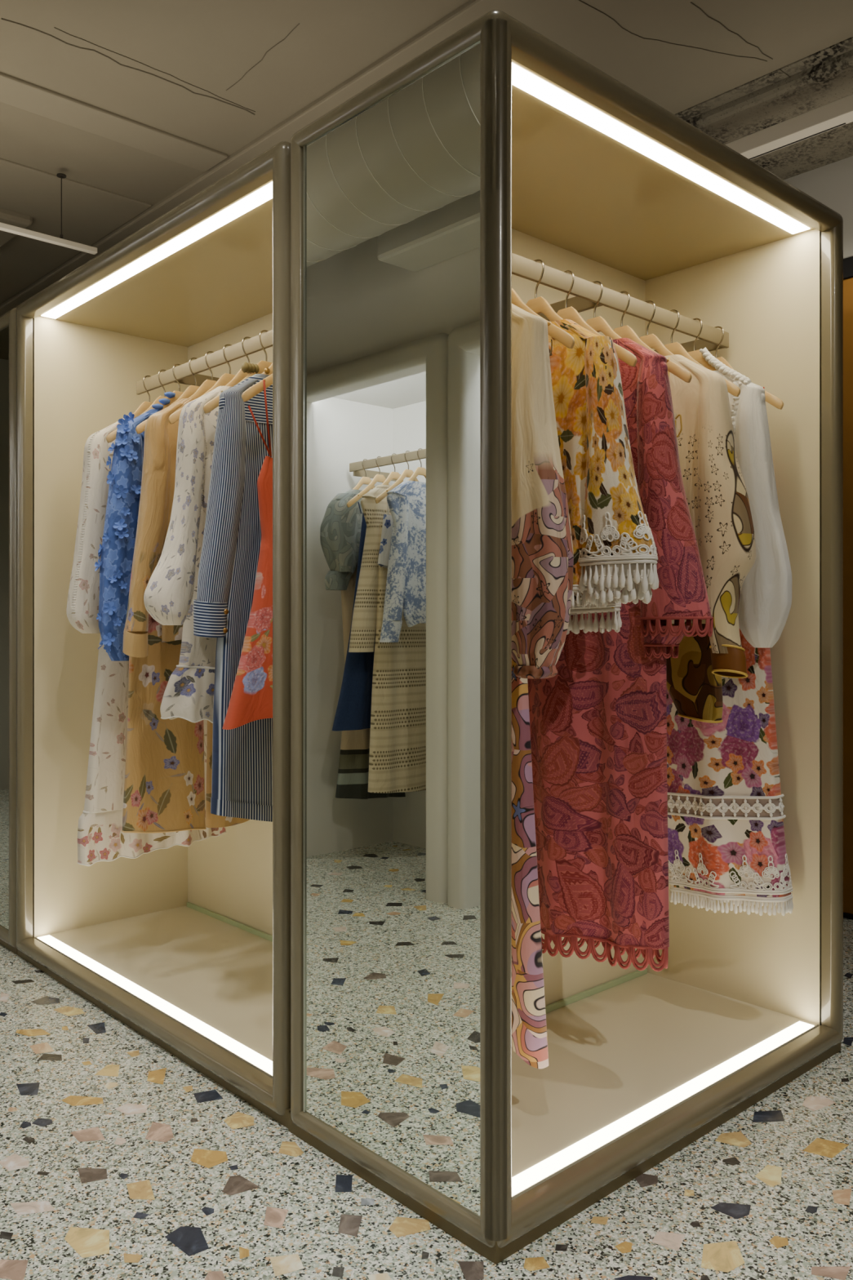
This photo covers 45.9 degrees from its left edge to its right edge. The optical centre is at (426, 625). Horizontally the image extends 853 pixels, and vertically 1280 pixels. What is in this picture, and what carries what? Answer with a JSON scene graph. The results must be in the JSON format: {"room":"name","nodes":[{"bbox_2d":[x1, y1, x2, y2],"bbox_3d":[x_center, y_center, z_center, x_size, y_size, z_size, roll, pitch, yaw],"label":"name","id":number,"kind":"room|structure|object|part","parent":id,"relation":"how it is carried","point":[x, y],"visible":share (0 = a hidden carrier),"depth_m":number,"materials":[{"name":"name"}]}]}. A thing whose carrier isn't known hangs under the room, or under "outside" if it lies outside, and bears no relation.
{"room":"clothing store","nodes":[
{"label":"clothing store","id":0,"kind":"room"},
{"bbox_2d":[0,0,469,304],"bbox_3d":[-0.070,-2.035,3.764,7.000,0.100,9.800,0,0,-42],"label":"ceiling","id":1,"kind":"structure","parent":0,"point":[210,46],"depth_m":3.54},
{"bbox_2d":[0,208,32,248],"bbox_3d":[-3.152,-1.966,4.093,2.900,0.060,0.550,0,0,-42],"label":"beam","id":2,"kind":"structure","parent":1,"relation":"attached to","point":[9,217],"depth_m":4.84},
{"bbox_2d":[0,173,97,254],"bbox_3d":[-2.482,-1.804,3.547,2.750,0.303,0.040,0,0,-42],"label":"track","id":3,"kind":"object","parent":1,"relation":"hanging from","point":[60,241],"visible":1,"depth_m":4.34,"materials":[{"name":"beige metal"}]},
{"bbox_3d":[-2.482,-1.664,3.547,2.750,0.024,0.030,0,0,-43],"label":"track rail","id":4,"kind":"part","parent":3,"relation":"part of","materials":[{"name":"beige metal"}]},
{"bbox_2d":[0,157,151,303],"bbox_3d":[-3.627,-1.986,4.878,3.260,0.020,3.350,0,0,-42],"label":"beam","id":5,"kind":"structure","parent":1,"relation":"attached to","point":[90,213],"depth_m":4.84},
{"bbox_2d":[0,71,227,172],"bbox_3d":[-2.101,-1.984,3.212,3.260,0.024,0.190,0,0,-42],"label":"beam","id":6,"kind":"structure","parent":1,"relation":"attached to","point":[15,91],"depth_m":3.96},
{"bbox_2d":[1,0,790,115],"bbox_3d":[-0.004,-1.974,3.515,2.727,0.026,0.679,0,0,5],"label":"cable","id":7,"kind":"object","parent":1,"relation":"attached to","point":[704,13],"depth_m":3.47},
{"bbox_2d":[0,0,852,315],"bbox_3d":[0.151,-1.980,3.967,1.060,0.032,9.800,0,0,-42],"label":"beam","id":8,"kind":"structure","parent":1,"relation":"attached to","point":[677,78],"depth_m":3.41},
{"bbox_2d":[675,36,852,120],"bbox_3d":[0.583,-1.984,4.362,0.070,0.022,9.800,0,0,-42],"label":"beam","id":9,"kind":"structure","parent":1,"relation":"attached to","point":[842,47],"depth_m":3.64,"materials":[{"name":"grey concrete"}]},
{"bbox_2d":[685,49,852,179],"bbox_3d":[1.559,-1.966,5.257,2.580,0.060,9.800,0,0,-42],"label":"beam","id":10,"kind":"structure","parent":1,"relation":"attached to","point":[828,82],"depth_m":3.83,"materials":[{"name":"grey concrete"}]},
{"bbox_2d":[724,93,852,159],"bbox_3d":[0.651,-1.855,4.425,0.075,0.162,9.400,0,0,-42],"label":"ceiling light","id":11,"kind":"object","parent":10,"relation":"hanging from","point":[839,113],"visible":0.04,"depth_m":3.64,"materials":[{"name":"beige"}]},
{"bbox_2d":[0,917,852,1279],"bbox_3d":[-0.070,1.214,3.764,7.000,0.001,9.800,0,0,-42],"label":"floor","id":12,"kind":"structure","parent":0,"point":[121,1159],"depth_m":2.16,"materials":[{"name":"stone"}]},
{"bbox_2d":[0,307,17,954],"bbox_3d":[-1.230,0.015,4.447,1.428,2.400,0.685,0,0,-42],"label":"display cabinet","id":13,"kind":"object","parent":12,"relation":"on","point":[7,320],"visible":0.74,"depth_m":3.78,"materials":[{"name":"brown"}]},
{"bbox_2d":[0,324,8,930],"bbox_3d":[-1.744,0.007,3.976,0.005,2.290,0.585,0,0,-43],"label":"mirror","id":14,"kind":"object","parent":13,"relation":"on","point":[4,329],"depth_m":3.81,"materials":[{"name":"white mirror"}]},
{"bbox_2d":[16,141,290,1128],"bbox_3d":[-0.663,0.015,3.310,0.728,2.400,1.746,0,0,-42],"label":"display cabinet","id":15,"kind":"object","parent":12,"relation":"on","point":[188,948],"visible":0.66,"depth_m":3.68,"materials":[{"name":"brown"}]},
{"bbox_3d":[-1.209,0.006,3.924,0.644,2.316,0.014,0,0,-43],"label":"panel","id":16,"kind":"part","parent":15,"relation":"part of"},
{"bbox_2d":[94,391,175,661],"bbox_3d":[-0.876,-0.341,3.430,0.516,0.911,0.133,0,0,-42],"label":"blouse","id":17,"kind":"object","parent":15,"relation":"in","point":[124,477],"visible":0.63,"depth_m":3.28,"materials":[{"name":"blue fabric"}]},
{"bbox_2d":[106,369,167,443],"bbox_3d":[-0.917,-0.757,3.534,0.432,0.283,0.020,0,0,-42],"label":"clothes hanger","id":18,"kind":"object","parent":15,"relation":"hanging from","point":[111,437],"visible":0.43,"depth_m":3.49,"materials":[{"name":"beige wood"}]},
{"bbox_2d":[128,375,152,418],"bbox_3d":[-0.994,-0.757,3.618,0.432,0.283,0.020,0,0,-42],"label":"clothes hanger","id":19,"kind":"object","parent":15,"relation":"hanging from","point":[144,406],"visible":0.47,"depth_m":3.60,"materials":[{"name":"brown wood"}]},
{"bbox_2d":[66,418,226,866],"bbox_3d":[-0.991,0.045,3.618,0.606,1.546,0.154,0,0,-42],"label":"dress","id":20,"kind":"object","parent":19,"relation":"hanging from","point":[100,837],"visible":0.38,"depth_m":3.46,"materials":[{"name":"white fabric"}]},
{"bbox_2d":[35,906,272,1078],"bbox_3d":[-0.655,1.155,3.322,0.640,0.020,1.653,0,0,-43],"label":"shelf","id":21,"kind":"object","parent":15,"relation":"attached to","point":[208,972],"depth_m":3.39,"materials":[{"name":"beige wood"}]},
{"bbox_3d":[-0.655,-1.147,3.322,0.640,0.012,1.653,0,0,-43],"label":"panel","id":22,"kind":"part","parent":15,"relation":"part of","materials":[{"name":"beige wood"}]},
{"bbox_2d":[135,357,199,434],"bbox_3d":[-0.772,-0.738,3.376,0.432,0.322,0.020,0,0,-42],"label":"clothes hanger","id":23,"kind":"object","parent":15,"relation":"hanging from","point":[190,390],"visible":0.34,"depth_m":3.35,"materials":[{"name":"brown wood"}]},
{"bbox_2d":[121,552,248,833],"bbox_3d":[-0.790,0.050,3.367,0.081,1.272,0.484,0,0,43],"label":"skirt","id":24,"kind":"object","parent":23,"relation":"hanging from","point":[164,781],"visible":0.25,"depth_m":3.27,"materials":[{"name":"yellow fabric"}]},
{"bbox_2d":[122,398,195,657],"bbox_3d":[-0.735,-0.315,3.274,0.527,0.825,0.133,0,0,-42],"label":"blouse","id":25,"kind":"object","parent":24,"relation":"attached to","point":[160,443],"visible":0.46,"depth_m":3.12,"materials":[{"name":"beige fabric"}]},
{"bbox_3d":[-0.812,0.048,3.339,0.408,1.267,0.069,0,0,-43],"label":"panel","id":26,"kind":"part","parent":24,"relation":"part of","materials":[{"name":"yellow fabric"}]},
{"bbox_3d":[-0.708,0.060,3.458,0.067,1.252,0.240,0,0,38],"label":"panel","id":27,"kind":"part","parent":24,"relation":"part of","materials":[{"name":"fabric"}]},
{"bbox_2d":[160,364,183,409],"bbox_3d":[-0.847,-0.757,3.458,0.432,0.283,0.020,0,0,-42],"label":"clothes hanger","id":28,"kind":"object","parent":15,"relation":"hanging from","point":[178,393],"visible":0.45,"depth_m":3.44,"materials":[{"name":"beige wood"}]},
{"bbox_2d":[168,344,235,423],"bbox_3d":[-0.626,-0.738,3.217,0.432,0.322,0.020,0,0,-42],"label":"clothes hanger","id":29,"kind":"object","parent":15,"relation":"hanging from","point":[225,378],"visible":0.32,"depth_m":3.19,"materials":[{"name":"brown wood"}]},
{"bbox_2d":[160,502,217,723],"bbox_3d":[-0.655,-0.131,3.204,0.418,0.910,0.153,0,0,-45],"label":"dress","id":30,"kind":"object","parent":29,"relation":"hanging from","point":[188,693],"visible":0.2,"depth_m":3.09,"materials":[{"name":"white fabric"}]},
{"bbox_2d":[143,386,231,625],"bbox_3d":[-0.601,-0.365,3.092,0.571,0.726,0.116,0,0,-42],"label":"blouse","id":31,"kind":"object","parent":30,"relation":"attached to","point":[168,594],"visible":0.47,"depth_m":2.95,"materials":[{"name":"white fabric"}]},
{"bbox_3d":[-0.626,-0.224,3.219,0.355,0.723,0.082,0,0,-43],"label":"panel","id":32,"kind":"part","parent":30,"relation":"part of","materials":[{"name":"white fabric"}]},
{"bbox_2d":[188,351,217,399],"bbox_3d":[-0.701,-0.757,3.299,0.432,0.283,0.020,0,0,-42],"label":"clothes hanger","id":33,"kind":"object","parent":15,"relation":"hanging from","point":[206,384],"visible":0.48,"depth_m":3.28,"materials":[{"name":"beige wood"}]},
{"bbox_3d":[-0.615,-0.869,3.204,0.012,0.047,1.311,0,0,-43],"label":"hanging rail","id":34,"kind":"part","parent":15,"relation":"part of","materials":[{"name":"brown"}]},
{"bbox_3d":[-0.425,0.006,3.533,0.015,2.316,1.653,0,0,-43],"label":"panel","id":35,"kind":"part","parent":15,"relation":"part of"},
{"bbox_2d":[203,329,272,413],"bbox_3d":[-0.486,-0.757,3.063,0.432,0.283,0.020,0,0,-42],"label":"clothes hanger","id":36,"kind":"object","parent":15,"relation":"hanging from","point":[213,403],"visible":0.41,"depth_m":3.02,"materials":[{"name":"brown wood"}]},
{"bbox_2d":[225,337,250,386],"bbox_3d":[-0.551,-0.757,3.135,0.432,0.283,0.020,0,0,-42],"label":"clothes hanger","id":37,"kind":"object","parent":15,"relation":"hanging from","point":[240,375],"visible":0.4,"depth_m":3.11,"materials":[{"name":"beige wood"}]},
{"bbox_2d":[221,361,258,392],"bbox_3d":[-0.483,-0.537,3.061,0.320,0.504,0.048,0,0,-42],"label":"camisole","id":38,"kind":"object","parent":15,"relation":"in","point":[246,367],"visible":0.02,"depth_m":3.01,"materials":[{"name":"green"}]},
{"bbox_2d":[241,373,272,401],"bbox_3d":[-0.347,-0.757,2.911,0.432,0.283,0.020,0,0,-42],"label":"clothes hanger","id":39,"kind":"object","parent":15,"relation":"hanging from","point":[255,389],"visible":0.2,"depth_m":2.79,"materials":[{"name":"beige wood"}]},
{"bbox_2d":[222,379,272,729],"bbox_3d":[-0.364,-0.201,2.893,0.490,0.964,0.121,0,0,-42],"label":"dress","id":40,"kind":"object","parent":39,"relation":"hanging from","point":[251,696],"visible":0.34,"depth_m":2.77,"materials":[{"name":"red fabric"}]},
{"bbox_2d":[262,363,272,374],"bbox_3d":[-0.414,-0.757,2.985,0.432,0.283,0.020,0,0,-42],"label":"clothes hanger","id":41,"kind":"object","parent":15,"relation":"hanging from","point":[270,367],"visible":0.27,"depth_m":2.94,"materials":[{"name":"beige wood"}]},
{"bbox_2d":[193,367,272,822],"bbox_3d":[-0.444,-0.055,2.965,0.537,1.380,0.114,0,0,-42],"label":"dress","id":42,"kind":"object","parent":41,"relation":"hanging from","point":[242,779],"visible":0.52,"depth_m":2.83,"materials":[{"name":"fabric"}]},
{"bbox_2d":[288,9,843,1264],"bbox_3d":[0.434,0.015,2.652,1.457,2.400,0.696,0,0,-42],"label":"display cabinet","id":43,"kind":"object","parent":12,"relation":"on","point":[420,202],"visible":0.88,"depth_m":2.25,"materials":[{"name":"brown"}]},
{"bbox_2d":[302,40,479,1217],"bbox_3d":[-0.092,0.007,2.171,0.008,2.302,0.608,0,0,-43],"label":"mirror","id":44,"kind":"object","parent":43,"relation":"on","point":[391,177],"depth_m":2.14,"materials":[{"name":"grey mirror"}]},
{"bbox_3d":[-0.086,0.007,2.176,0.048,2.386,0.696,0,0,-43],"label":"frame","id":45,"kind":"part","parent":43,"relation":"part of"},
{"bbox_2d":[511,288,574,355],"bbox_3d":[0.181,-0.738,2.394,0.020,0.322,0.432,0,0,-42],"label":"clothes hanger","id":46,"kind":"object","parent":43,"relation":"hanging from","point":[554,331],"visible":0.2,"depth_m":2.27,"materials":[{"name":"brown wood"}]},
{"bbox_2d":[511,654,548,1068],"bbox_3d":[0.167,0.210,2.405,0.078,1.592,0.305,0,0,-42],"label":"trousers","id":47,"kind":"object","parent":46,"relation":"hanging from","point":[529,1026],"visible":0.2,"depth_m":2.31,"materials":[{"name":"multicoloured fabric"}]},
{"bbox_2d":[525,259,562,321],"bbox_3d":[0.267,-0.757,2.473,0.020,0.283,0.432,0,0,-42],"label":"clothes hanger","id":48,"kind":"object","parent":43,"relation":"hanging from","point":[540,304],"visible":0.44,"depth_m":2.45,"materials":[{"name":"beige wood"}]},
{"bbox_3d":[0.226,0.006,2.886,1.350,2.316,0.015,0,0,-43],"label":"panel","id":49,"kind":"part","parent":43,"relation":"part of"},
{"bbox_2d":[556,270,637,366],"bbox_3d":[0.352,-0.738,2.550,0.020,0.322,0.432,0,0,-42],"label":"clothes hanger","id":50,"kind":"object","parent":43,"relation":"hanging from","point":[570,313],"visible":0.34,"depth_m":2.51,"materials":[{"name":"beige wood"}]},
{"bbox_2d":[566,589,622,635],"bbox_3d":[0.353,-0.278,2.560,0.119,0.615,0.342,0,0,-42],"label":"shorts","id":51,"kind":"object","parent":50,"relation":"hanging from","point":[575,625],"visible":0.12,"depth_m":2.46,"materials":[{"name":"white fabric"}]},
{"bbox_3d":[0.353,-0.010,2.560,0.117,0.078,0.341,0,0,-43],"label":"tassel trim","id":52,"kind":"part","parent":51,"relation":"part of","materials":[{"name":"white fabric"}]},
{"bbox_3d":[0.353,-0.087,2.560,0.113,0.112,0.338,0,0,-43],"label":"lace trim","id":53,"kind":"part","parent":51,"relation":"part of","materials":[{"name":"white fabric"}]},
{"bbox_2d":[548,319,658,608],"bbox_3d":[0.311,-0.384,2.424,0.136,0.687,0.576,0,0,-42],"label":"blouse","id":54,"kind":"object","parent":43,"relation":"in","point":[614,545],"visible":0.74,"depth_m":2.28,"materials":[{"name":"yellow fabric"}]},
{"bbox_3d":[0.267,-0.068,2.472,0.129,0.054,0.409,0,0,-43],"label":"tassel trim","id":55,"kind":"part","parent":54,"relation":"part of","materials":[{"name":"white fabric"}]},
{"bbox_3d":[0.433,-0.200,2.296,0.122,0.109,0.214,0,0,-43],"label":"lace trim","id":56,"kind":"part","parent":54,"relation":"part of","materials":[{"name":"white fabric"}]},
{"bbox_3d":[0.435,-0.081,2.290,0.115,0.066,0.172,0,0,-43],"label":"tassel trim","id":57,"kind":"part","parent":54,"relation":"part of","materials":[{"name":"white fabric"}]},
{"bbox_3d":[0.434,-0.111,2.295,0.125,0.080,0.219,0,0,-43],"label":"tassel trim","id":58,"kind":"part","parent":54,"relation":"part of","materials":[{"name":"white fabric"}]},
{"bbox_2d":[586,280,621,339],"bbox_3d":[0.438,-0.757,2.629,0.020,0.283,0.432,0,0,-42],"label":"clothes hanger","id":59,"kind":"object","parent":43,"relation":"hanging from","point":[599,323],"visible":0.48,"depth_m":2.61,"materials":[{"name":"beige wood"}]},
{"bbox_2d":[527,337,713,971],"bbox_3d":[0.482,0.076,2.593,0.134,1.609,0.577,0,0,-42],"label":"dress","id":60,"kind":"object","parent":59,"relation":"hanging from","point":[598,726],"visible":0.7,"depth_m":2.52,"materials":[{"name":"red fabric"}]},
{"bbox_3d":[0.454,0.832,2.622,0.132,0.098,0.426,0,0,-43],"label":"scalloped trim","id":61,"kind":"part","parent":60,"relation":"part of","materials":[{"name":"red fabric"}]},
{"bbox_3d":[0.577,0.061,2.479,0.079,0.036,0.087,0,0,-43],"label":"scalloped trim","id":62,"kind":"part","parent":60,"relation":"part of","materials":[{"name":"red fabric"}]},
{"bbox_3d":[0.607,0.002,2.446,0.116,0.049,0.190,0,0,-43],"label":"scalloped trim","id":63,"kind":"part","parent":60,"relation":"part of","materials":[{"name":"red fabric"}]},
{"bbox_3d":[0.448,-0.869,2.638,1.273,0.047,0.012,0,0,-43],"label":"hanging rail","id":64,"kind":"part","parent":43,"relation":"part of","materials":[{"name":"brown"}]},
{"bbox_2d":[613,291,692,382],"bbox_3d":[0.524,-0.757,2.708,0.020,0.283,0.432,0,0,-42],"label":"clothes hanger","id":65,"kind":"object","parent":43,"relation":"hanging from","point":[625,331],"visible":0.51,"depth_m":2.65,"materials":[{"name":"beige wood"}]},
{"bbox_2d":[640,300,674,355],"bbox_3d":[0.610,-0.757,2.787,0.020,0.283,0.432,0,0,-42],"label":"clothes hanger","id":66,"kind":"object","parent":43,"relation":"hanging from","point":[651,340],"visible":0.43,"depth_m":2.77,"materials":[{"name":"beige wood"}]},
{"bbox_3d":[0.431,-1.147,2.670,1.360,0.012,0.610,0,0,-43],"label":"panel","id":67,"kind":"part","parent":43,"relation":"part of","materials":[{"name":"beige"}]},
{"bbox_3d":[0.653,0.007,2.414,1.457,2.386,0.048,0,0,-43],"label":"frame","id":68,"kind":"part","parent":43,"relation":"part of","materials":[{"name":"brown metal"}]},
{"bbox_2d":[511,972,818,1199],"bbox_3d":[0.431,1.155,2.670,1.360,0.020,0.610,0,0,-43],"label":"shelf","id":69,"kind":"object","parent":43,"relation":"attached to","point":[628,1051],"depth_m":2.66,"materials":[{"name":"beige"}]},
{"bbox_2d":[667,356,682,453],"bbox_3d":[0.531,-0.449,2.700,0.378,0.487,0.100,0,0,40],"label":"camisole","id":70,"kind":"object","parent":43,"relation":"hanging from","point":[675,414],"visible":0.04,"depth_m":2.56,"materials":[{"name":"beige fabric"}]},
{"bbox_2d":[664,309,740,396],"bbox_3d":[0.696,-0.738,2.866,0.020,0.322,0.432,0,0,-42],"label":"clothes hanger","id":71,"kind":"object","parent":43,"relation":"hanging from","point":[675,348],"visible":0.28,"depth_m":2.83,"materials":[{"name":"beige wood"}]},
{"bbox_2d":[666,623,723,723],"bbox_3d":[0.700,-0.160,2.857,0.087,0.851,0.295,0,0,-42],"label":"shorts","id":72,"kind":"object","parent":71,"relation":"hanging from","point":[695,692],"visible":0.27,"depth_m":2.76,"materials":[{"name":"brown fabric"}]},
{"bbox_2d":[688,318,717,370],"bbox_3d":[0.783,-0.757,2.945,0.020,0.283,0.432,0,0,-42],"label":"clothes hanger","id":73,"kind":"object","parent":43,"relation":"hanging from","point":[696,355],"visible":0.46,"depth_m":2.93,"materials":[{"name":"beige wood"}]},
{"bbox_2d":[664,354,756,678],"bbox_3d":[0.648,-0.297,2.755,0.114,0.862,0.539,0,0,-42],"label":"blouse","id":74,"kind":"object","parent":43,"relation":"in","point":[715,487],"visible":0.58,"depth_m":2.59,"materials":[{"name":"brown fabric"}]},
{"bbox_3d":[0.927,0.006,3.122,0.017,2.316,0.614,0,0,-43],"label":"panel","id":75,"kind":"part","parent":43,"relation":"part of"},
{"bbox_2d":[704,326,783,409],"bbox_3d":[0.869,-0.757,3.024,0.020,0.283,0.432,0,0,-42],"label":"clothes hanger","id":76,"kind":"object","parent":43,"relation":"hanging from","point":[771,398],"visible":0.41,"depth_m":2.89,"materials":[{"name":"beige wood"}]},
{"bbox_2d":[666,386,793,915],"bbox_3d":[0.878,0.083,3.002,0.141,1.546,0.419,0,0,-42],"label":"dress","id":77,"kind":"object","parent":76,"relation":"hanging from","point":[726,843],"visible":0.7,"depth_m":2.93,"materials":[{"name":"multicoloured fabric"}]},
{"bbox_3d":[0.862,0.535,3.002,0.118,0.102,0.404,0,0,-43],"label":"lace trim","id":78,"kind":"part","parent":77,"relation":"part of","materials":[{"name":"white fabric"}]},
{"bbox_3d":[0.883,0.725,2.998,0.142,0.150,0.407,0,0,-43],"label":"lace trim","id":79,"kind":"part","parent":77,"relation":"part of","materials":[{"name":"white fabric"}]},
{"bbox_3d":[0.890,0.812,2.989,0.143,0.094,0.390,0,0,-43],"label":"tassel trim","id":80,"kind":"part","parent":77,"relation":"part of","materials":[{"name":"white fabric"}]},
{"bbox_2d":[699,346,792,648],"bbox_3d":[0.808,-0.370,2.914,0.122,0.861,0.520,0,0,-42],"label":"blouse","id":81,"kind":"object","parent":43,"relation":"in","point":[765,603],"visible":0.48,"depth_m":2.75,"materials":[{"name":"white fabric"}]},
{"bbox_3d":[0.841,-0.671,2.848,0.044,0.266,0.156,0,0,-43],"label":"braided trim","id":82,"kind":"part","parent":81,"relation":"part of","materials":[{"name":"white fabric"}]},
{"bbox_3d":[0.095,-0.757,2.315,0.020,0.283,0.432,0,0,-42],"label":"clothes hanger","id":83,"kind":"object","parent":43,"relation":"hanging from","visible":0},
{"bbox_2d":[511,303,573,679],"bbox_3d":[0.126,-0.308,2.290,0.129,0.840,0.522,0,0,-42],"label":"blouse","id":84,"kind":"object","parent":83,"relation":"hanging from","point":[543,554],"visible":0.48,"depth_m":2.12,"materials":[{"name":"fabric"}]},
{"bbox_2d":[783,155,852,258],"bbox_3d":[1.812,-1.756,5.489,1.894,0.460,9.600,0,0,-42],"label":"wall","id":85,"kind":"structure","parent":0,"point":[831,184],"depth_m":4.20,"materials":[{"name":"beige paint"}]},
{"bbox_2d":[843,256,852,279],"bbox_3d":[1.192,-1.486,4.920,0.190,0.080,9.600,0,0,-42],"label":"trim","id":86,"kind":"structure","parent":85,"relation":"attached to","point":[847,262],"depth_m":4.17,"materials":[{"name":"black"}]},
{"bbox_2d":[843,277,852,914],"bbox_3d":[1.169,-0.116,4.899,0.112,2.660,9.600,0,0,-42],"label":"panelling","id":87,"kind":"object","parent":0,"point":[847,283],"depth_m":4.18,"materials":[{"name":"brown wood"}]},
{"bbox_2d":[843,912,852,919],"bbox_3d":[1.130,1.204,4.863,0.018,0.020,9.600,0,0,-42],"label":"baseboard","id":88,"kind":"structure","parent":87,"relation":"attached to","point":[849,916],"depth_m":4.18,"materials":[{"name":"black"}]}
]}

